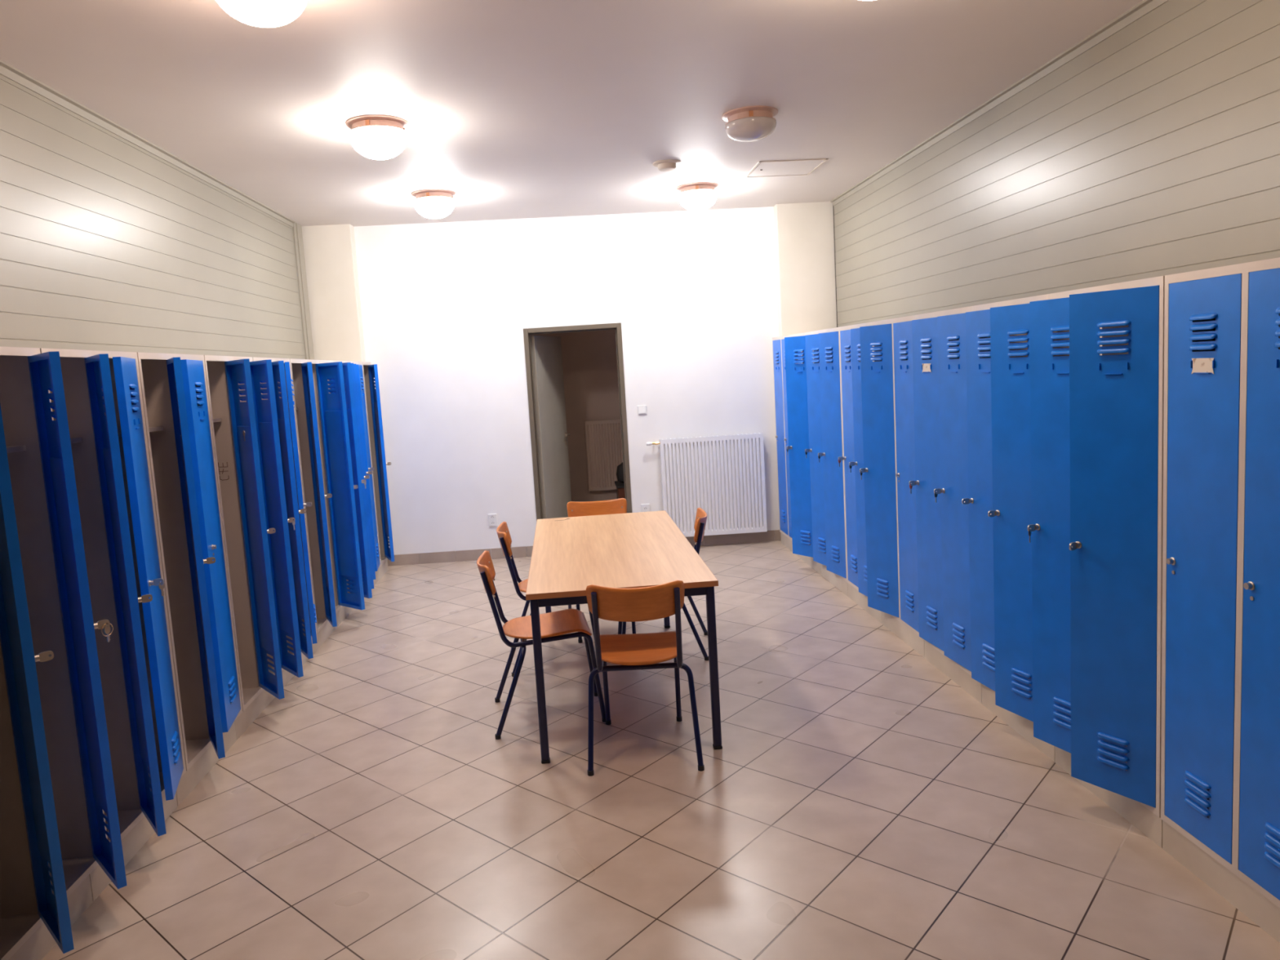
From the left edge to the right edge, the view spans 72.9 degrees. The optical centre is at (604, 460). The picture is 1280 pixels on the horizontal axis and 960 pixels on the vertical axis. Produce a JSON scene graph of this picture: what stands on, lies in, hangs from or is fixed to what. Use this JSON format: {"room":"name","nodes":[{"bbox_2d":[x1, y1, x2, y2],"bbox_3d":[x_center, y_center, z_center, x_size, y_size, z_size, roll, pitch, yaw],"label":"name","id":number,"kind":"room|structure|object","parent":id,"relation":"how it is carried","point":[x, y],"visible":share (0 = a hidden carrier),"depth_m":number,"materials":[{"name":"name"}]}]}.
{"room":"locker room","nodes":[
{"label":"locker room","id":0,"kind":"room"},
{"bbox_2d":[0,74,305,359],"bbox_3d":[-2.350,0.107,1.718,0.120,3.104,11.600,-4,6,-2],"label":"wall","id":1,"kind":"structure","parent":0,"point":[107,243],"depth_m":4.44,"materials":[{"name":"beige paint"}]},
{"bbox_2d":[0,59,295,226],"bbox_3d":[-2.371,-1.407,1.609,0.028,0.055,11.500,-4,6,-2],"label":"trim","id":2,"kind":"structure","parent":1,"relation":"attached to","point":[6,70],"depth_m":4.49,"materials":[{"name":"beige paint"}]},
{"bbox_2d":[8,560,388,959],"bbox_3d":[-2.091,1.240,5.108,0.504,0.103,5.476,-4,6,-2],"label":"locker base","id":3,"kind":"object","parent":1,"relation":"attached to","point":[41,942],"depth_m":3.49,"materials":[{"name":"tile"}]},
{"bbox_2d":[0,346,127,959],"bbox_3d":[-1.921,0.551,2.615,0.700,1.771,0.640,-4,6,-2],"label":"locker","id":4,"kind":"object","parent":3,"relation":"on","point":[56,777],"visible":1,"depth_m":2.77,"materials":[{"name":"metal"}]},
{"bbox_2d":[6,444,26,453],"bbox_3d":[-2.105,-0.014,2.704,0.410,0.017,0.286,-4,6,-2],"label":"shelf","id":5,"kind":"object","parent":4,"relation":"attached to","point":[12,448],"depth_m":2.81,"materials":[{"name":"metal"}]},
{"bbox_2d":[101,622,113,642],"bbox_3d":[-1.588,0.549,2.767,0.004,0.062,0.043,-1,7,21],"label":"key","id":6,"kind":"object","parent":4,"relation":"attached to","point":[107,630],"visible":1,"depth_m":2.77,"materials":[{"name":"silver metal"}]},
{"bbox_2d":[40,348,186,841],"bbox_3d":[-1.958,0.485,3.258,0.683,1.771,0.640,-4,6,-2],"label":"locker","id":7,"kind":"object","parent":3,"relation":"on","point":[103,394],"visible":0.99,"depth_m":3.26,"materials":[{"name":"metal"}]},
{"bbox_2d":[70,437,82,443],"bbox_3d":[-2.119,-0.049,3.036,0.410,0.017,0.286,-4,6,-2],"label":"shelf","id":8,"kind":"object","parent":7,"relation":"attached to","point":[73,440],"depth_m":3.16,"materials":[{"name":"metal"}]},
{"bbox_2d":[158,582,164,595],"bbox_3d":[-1.704,0.495,3.336,0.021,0.054,0.004,-9,8,-43],"label":"key","id":9,"kind":"object","parent":7,"relation":"attached to","point":[161,587],"visible":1,"depth_m":3.33,"materials":[{"name":"silver metal"}]},
{"bbox_2d":[137,352,242,770],"bbox_3d":[-2.000,0.418,3.902,0.657,1.771,0.640,-4,6,-2],"label":"locker","id":10,"kind":"object","parent":3,"relation":"on","point":[174,386],"visible":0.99,"depth_m":3.90,"materials":[{"name":"metal"}]},
{"bbox_2d":[148,426,163,431],"bbox_3d":[-2.148,-0.116,3.680,0.410,0.017,0.286,-4,6,-2],"label":"shelf","id":11,"kind":"object","parent":10,"relation":"attached to","point":[152,428],"depth_m":3.78,"materials":[{"name":"metal"}]},
{"bbox_2d":[204,355,303,711],"bbox_3d":[-2.013,0.350,4.546,0.689,1.771,0.640,-4,6,-2],"label":"locker","id":12,"kind":"object","parent":3,"relation":"on","point":[249,472],"visible":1,"depth_m":4.54,"materials":[{"name":"metal"}]},
{"bbox_2d":[213,417,221,422],"bbox_3d":[-2.177,-0.183,4.324,0.410,0.017,0.286,-4,6,-2],"label":"shelf","id":13,"kind":"object","parent":12,"relation":"attached to","point":[215,420],"depth_m":4.44,"materials":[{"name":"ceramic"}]},
{"bbox_2d":[252,357,317,658],"bbox_3d":[-2.055,0.284,5.189,0.661,1.771,0.640,-4,6,-2],"label":"locker","id":14,"kind":"object","parent":3,"relation":"on","point":[282,373],"visible":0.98,"depth_m":5.09,"materials":[{"name":"metal"}]},
{"bbox_2d":[289,358,364,633],"bbox_3d":[-2.058,0.215,5.834,0.712,1.771,0.640,-4,6,-2],"label":"locker","id":15,"kind":"object","parent":3,"relation":"on","point":[321,415],"visible":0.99,"depth_m":5.94,"materials":[{"name":"metal"}]},
{"bbox_2d":[319,360,373,598],"bbox_3d":[-2.095,0.148,6.478,0.697,1.771,0.640,-4,6,-2],"label":"locker","id":16,"kind":"object","parent":3,"relation":"on","point":[358,477],"visible":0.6,"depth_m":6.31,"materials":[{"name":"metal"}]},
{"bbox_2d":[342,360,380,579],"bbox_3d":[-2.164,0.084,7.120,0.616,1.771,0.640,-4,6,-2],"label":"locker","id":17,"kind":"object","parent":3,"relation":"on","point":[358,370],"visible":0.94,"depth_m":7.16,"materials":[{"name":"metal"}]},
{"bbox_2d":[362,361,394,565],"bbox_3d":[-2.176,0.032,7.606,0.634,1.771,0.322,-4,6,-2],"label":"locker","id":18,"kind":"object","parent":3,"relation":"on","point":[379,463],"visible":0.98,"depth_m":7.68,"materials":[{"name":"metal"}]},
{"bbox_2d":[292,222,314,359],"bbox_3d":[-2.555,-0.503,7.578,0.052,3.094,0.190,-4,6,-2],"label":"trim","id":19,"kind":"structure","parent":1,"relation":"attached to","point":[297,229],"depth_m":7.45,"materials":[{"name":"beige paint"}]},
{"bbox_2d":[301,223,365,361],"bbox_3d":[-2.374,-0.545,7.791,0.485,3.110,0.155,-4,6,-1],"label":"wall","id":20,"kind":"structure","parent":0,"point":[329,251],"depth_m":7.62,"materials":[{"name":"beige paint"}]},
{"bbox_2d":[353,206,779,561],"bbox_3d":[-0.195,-0.703,7.966,5.500,3.120,0.160,-4,6,-1],"label":"wall","id":21,"kind":"structure","parent":0,"point":[446,308],"depth_m":7.84,"materials":[{"name":"white paint"}]},
{"bbox_2d":[488,513,497,526],"bbox_3d":[-1.031,0.549,7.985,0.082,0.116,0.024,-4,6,-1],"label":"power socket","id":22,"kind":"object","parent":21,"relation":"attached to","point":[492,518],"visible":1,"depth_m":7.98,"materials":[{"name":"white plastic"}]},
{"bbox_2d":[523,322,631,521],"bbox_3d":[-0.239,-0.229,8.392,0.887,2.094,0.924,-4,6,-1],"label":"door","id":23,"kind":"structure","parent":21,"relation":"in","point":[543,354],"depth_m":8.14,"materials":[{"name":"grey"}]},
{"bbox_2d":[386,529,781,565],"bbox_3d":[-0.094,0.810,7.986,3.890,0.100,0.124,-4,6,-1],"label":"baseboard","id":24,"kind":"structure","parent":21,"relation":"attached to","point":[517,552],"depth_m":8.02,"materials":[{"name":"tile"}]},
{"bbox_2d":[637,405,646,414],"bbox_3d":[0.345,-0.463,7.915,0.082,0.082,0.018,-4,6,-1],"label":"light switch","id":25,"kind":"object","parent":21,"relation":"attached to","point":[642,410],"visible":1,"depth_m":7.91,"materials":[{"name":"white plastic"}]},
{"bbox_2d":[640,503,649,511],"bbox_3d":[0.380,0.442,8.009,0.082,0.082,0.024,-4,6,-1],"label":"power socket","id":26,"kind":"object","parent":21,"relation":"attached to","point":[645,507],"visible":0.84,"depth_m":8.01,"materials":[{"name":"white plastic"}]},
{"bbox_2d":[645,432,767,537],"bbox_3d":[0.937,0.230,7.957,1.064,0.908,0.106,-4,6,-1],"label":"radiator","id":27,"kind":"object","parent":21,"relation":"attached to","point":[723,476],"visible":0.91,"depth_m":7.91,"materials":[{"name":"white metal"}]},
{"bbox_2d":[0,0,1143,226],"bbox_3d":[-0.080,-1.649,1.913,6.600,0.219,12.150,-4,6,-2],"label":"ceiling","id":28,"kind":"structure","parent":0,"point":[516,108],"depth_m":4.13,"materials":[{"name":"paint"}]},
{"bbox_2d":[216,0,307,27],"bbox_3d":[-1.125,-1.528,2.830,0.328,0.186,0.328,-4,6,-2],"label":"ceiling lamp","id":29,"kind":"object","parent":28,"relation":"attached to","point":[258,13],"visible":1,"depth_m":2.80,"materials":[{"name":"white glass"}]},
{"bbox_2d":[345,114,408,159],"bbox_3d":[-1.211,-1.717,4.648,0.328,0.186,0.328,-4,6,-2],"label":"ceiling lamp","id":30,"kind":"object","parent":28,"relation":"attached to","point":[374,136],"visible":1,"depth_m":4.54,"materials":[{"name":"white glass"}]},
{"bbox_2d":[411,188,455,218],"bbox_3d":[-1.273,-1.910,6.487,0.328,0.186,0.328,-4,6,-2],"label":"ceiling lamp","id":31,"kind":"object","parent":28,"relation":"attached to","point":[431,203],"visible":1,"depth_m":6.38,"materials":[{"name":"white glass"}]},
{"bbox_2d":[652,159,680,171],"bbox_3d":[0.425,-1.999,5.879,0.194,0.051,0.194,-4,6,-2],"label":"smoke detector","id":32,"kind":"object","parent":28,"relation":"attached to","point":[667,165],"visible":1,"depth_m":5.83,"materials":[{"name":"beige plastic"}]},
{"bbox_2d":[675,182,718,211],"bbox_3d":[0.726,-2.037,6.724,0.328,0.186,0.328,-4,6,-2],"label":"ceiling lamp","id":33,"kind":"object","parent":28,"relation":"attached to","point":[695,196],"visible":1,"depth_m":6.62,"materials":[{"name":"white glass"}]},
{"bbox_2d":[722,105,777,142],"bbox_3d":[0.814,-1.859,4.824,0.308,0.146,0.308,-4,6,-2],"label":"ceiling lamp","id":34,"kind":"object","parent":28,"relation":"attached to","point":[757,122],"visible":1,"depth_m":4.73,"materials":[{"name":"beige glass"}]},
{"bbox_2d":[744,158,828,177],"bbox_3d":[1.297,-2.100,6.224,0.486,0.010,0.486,-3,6,-2],"label":"ceiling hatch","id":35,"kind":"object","parent":28,"relation":"attached to","point":[804,166],"visible":1,"depth_m":6.21,"materials":[{"name":"metal"}]},
{"bbox_2d":[529,329,620,502],"bbox_3d":[-0.230,-0.809,10.010,3.600,2.900,0.120,-4,6,-2],"label":"wall","id":36,"kind":"structure","parent":0,"point":[589,359],"depth_m":9.96,"materials":[{"name":"paint"}]},
{"bbox_2d":[584,418,622,491],"bbox_3d":[0.299,-0.085,9.991,1.008,0.803,0.106,-4,6,-2],"label":"radiator","id":37,"kind":"object","parent":36,"relation":"attached to","point":[602,437],"visible":0.32,"depth_m":9.93,"materials":[{"name":"beige metal"}]},
{"bbox_2d":[41,540,1279,959],"bbox_3d":[0.115,1.522,2.252,6.600,0.120,12.150,-4,6,-2],"label":"floor","id":38,"kind":"structure","parent":0,"point":[856,802],"depth_m":3.27,"materials":[{"name":"tile"}]},
{"bbox_2d":[476,550,605,739],"bbox_3d":[-0.314,0.860,4.283,0.572,0.816,0.491,-4,6,-7],"label":"chair","id":39,"kind":"object","parent":38,"relation":"on","point":[554,626],"visible":0.99,"depth_m":4.17,"materials":[{"name":"brown wood"}]},
{"bbox_2d":[496,521,595,676],"bbox_3d":[-0.322,0.772,5.107,0.572,0.816,0.491,-4,6,-6],"label":"chair","id":40,"kind":"object","parent":38,"relation":"on","point":[503,532],"visible":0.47,"depth_m":4.92,"materials":[{"name":"brown wood"}]},
{"bbox_2d":[566,497,635,643],"bbox_3d":[-0.018,0.694,5.656,0.491,0.816,0.572,-4,6,-2],"label":"chair","id":41,"kind":"object","parent":38,"relation":"on","point":[615,506],"visible":0.17,"depth_m":5.87,"materials":[{"name":"brown wood"}]},
{"bbox_2d":[525,510,722,763],"bbox_3d":[0.052,0.823,4.670,0.826,0.763,1.877,-4,6,-3],"label":"table","id":42,"kind":"object","parent":38,"relation":"on","point":[641,549],"visible":0.88,"depth_m":4.11,"materials":[{"name":"brown wood"}]},
{"bbox_2d":[586,579,704,776],"bbox_3d":[0.156,0.878,3.836,0.491,0.816,0.572,-3,6,2],"label":"chair","id":43,"kind":"object","parent":38,"relation":"on","point":[633,651],"visible":1,"depth_m":3.65,"materials":[{"name":"brown wood"}]},
{"bbox_2d":[617,507,708,660],"bbox_3d":[0.347,0.723,5.179,0.572,0.816,0.491,-3,6,7],"label":"chair","id":44,"kind":"object","parent":38,"relation":"on","point":[701,515],"visible":0.27,"depth_m":4.96,"materials":[{"name":"brown wood"}]},
{"bbox_2d":[773,201,836,336],"bbox_3d":[1.912,-0.813,7.878,0.605,3.100,0.135,-4,6,-1],"label":"wall","id":45,"kind":"structure","parent":0,"point":[804,237],"depth_m":7.71,"materials":[{"name":"beige paint"}]},
{"bbox_2d":[832,204,837,327],"bbox_3d":[2.136,-0.791,7.800,0.050,3.045,0.025,-4,6,-2],"label":"trim","id":46,"kind":"structure","parent":45,"relation":"attached to","point":[833,205],"depth_m":7.70,"materials":[{"name":"grey paint"}]},
{"bbox_2d":[833,0,1279,327],"bbox_3d":[2.431,-0.189,1.963,0.120,3.055,11.725,-4,6,-2],"label":"wall","id":47,"kind":"structure","parent":0,"point":[1153,151],"depth_m":3.89,"materials":[{"name":"beige paint"}]},
{"bbox_2d":[830,0,1168,205],"bbox_3d":[2.264,-1.668,1.852,0.028,0.055,11.625,-4,6,-2],"label":"trim","id":48,"kind":"structure","parent":47,"relation":"attached to","point":[1145,6],"depth_m":4.43,"materials":[{"name":"beige paint"}]},
{"bbox_2d":[780,532,1279,942],"bbox_3d":[2.038,0.986,5.111,0.579,0.103,5.755,-4,6,-2],"label":"locker base","id":49,"kind":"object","parent":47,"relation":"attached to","point":[1260,910],"depth_m":3.08,"materials":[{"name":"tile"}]},
{"bbox_2d":[772,334,792,541],"bbox_3d":[1.808,-0.208,7.564,0.501,1.771,0.640,-4,6,-2],"label":"locker","id":50,"kind":"object","parent":49,"relation":"on","point":[778,343],"visible":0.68,"depth_m":7.64,"materials":[{"name":"metal"}]},
{"bbox_2d":[784,331,813,557],"bbox_3d":[1.756,-0.137,6.924,0.662,1.771,0.640,-4,6,-2],"label":"locker","id":51,"kind":"object","parent":49,"relation":"on","point":[795,344],"visible":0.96,"depth_m":6.77,"materials":[{"name":"metal"}]},
{"bbox_2d":[804,327,847,582],"bbox_3d":[1.819,-0.072,6.289,0.592,1.771,0.640,-4,6,-2],"label":"locker","id":52,"kind":"object","parent":49,"relation":"on","point":[823,346],"visible":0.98,"depth_m":6.20,"materials":[{"name":"metal"}]},
{"bbox_2d":[838,321,873,597],"bbox_3d":[1.861,-0.007,5.652,0.566,1.771,0.640,-4,6,-2],"label":"locker","id":53,"kind":"object","parent":49,"relation":"on","point":[849,335],"visible":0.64,"depth_m":5.71,"materials":[{"name":"metal"}]},
{"bbox_2d":[859,315,921,638],"bbox_3d":[1.865,0.061,5.014,0.616,1.771,0.640,-4,6,-2],"label":"locker","id":54,"kind":"object","parent":49,"relation":"on","point":[888,469],"visible":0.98,"depth_m":5.05,"materials":[{"name":"metal"}]},
{"bbox_2d":[909,306,971,675],"bbox_3d":[1.921,0.126,4.379,0.559,1.771,0.640,-4,6,-2],"label":"locker","id":55,"kind":"object","parent":49,"relation":"on","point":[939,338],"visible":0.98,"depth_m":4.35,"materials":[{"name":"metal"}]},
{"bbox_2d":[961,293,1048,722],"bbox_3d":[1.924,0.194,3.741,0.611,1.771,0.640,-4,6,-2],"label":"locker","id":56,"kind":"object","parent":49,"relation":"on","point":[997,334],"visible":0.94,"depth_m":3.67,"materials":[{"name":"metal"}]},
{"bbox_2d":[1027,275,1164,817],"bbox_3d":[1.930,0.262,3.103,0.656,1.771,0.640,-4,6,-2],"label":"locker","id":57,"kind":"object","parent":49,"relation":"on","point":[1097,353],"visible":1,"depth_m":2.95,"materials":[{"name":"metal"}]},
{"bbox_2d":[1160,257,1279,908],"bbox_3d":[2.036,0.324,2.464,0.501,1.771,0.640,-4,6,-2],"label":"locker","id":58,"kind":"object","parent":49,"relation":"on","point":[1220,735],"visible":1,"depth_m":2.51,"materials":[{"name":"metal"}]},
{"bbox_3d":[-0.096,0.780,9.220,3.600,0.098,2.030,-4,6,-2],"label":"floor","id":59,"kind":"structure","parent":0,"visible":0},
{"bbox_2d":[614,480,625,498],"bbox_3d":[0.384,0.437,9.573,0.500,0.405,0.430,-4,6,-2],"label":"base cabinet","id":60,"kind":"object","parent":59,"relation":"on","point":[620,486],"visible":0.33,"depth_m":9.36,"materials":[{"name":"brown wood"}]},
{"bbox_2d":[616,462,624,483],"bbox_3d":[0.310,0.118,9.536,0.363,0.245,0.199,-4,6,-2],"label":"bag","id":61,"kind":"object","parent":60,"relation":"on","point":[620,472],"visible":0.16,"depth_m":9.48,"materials":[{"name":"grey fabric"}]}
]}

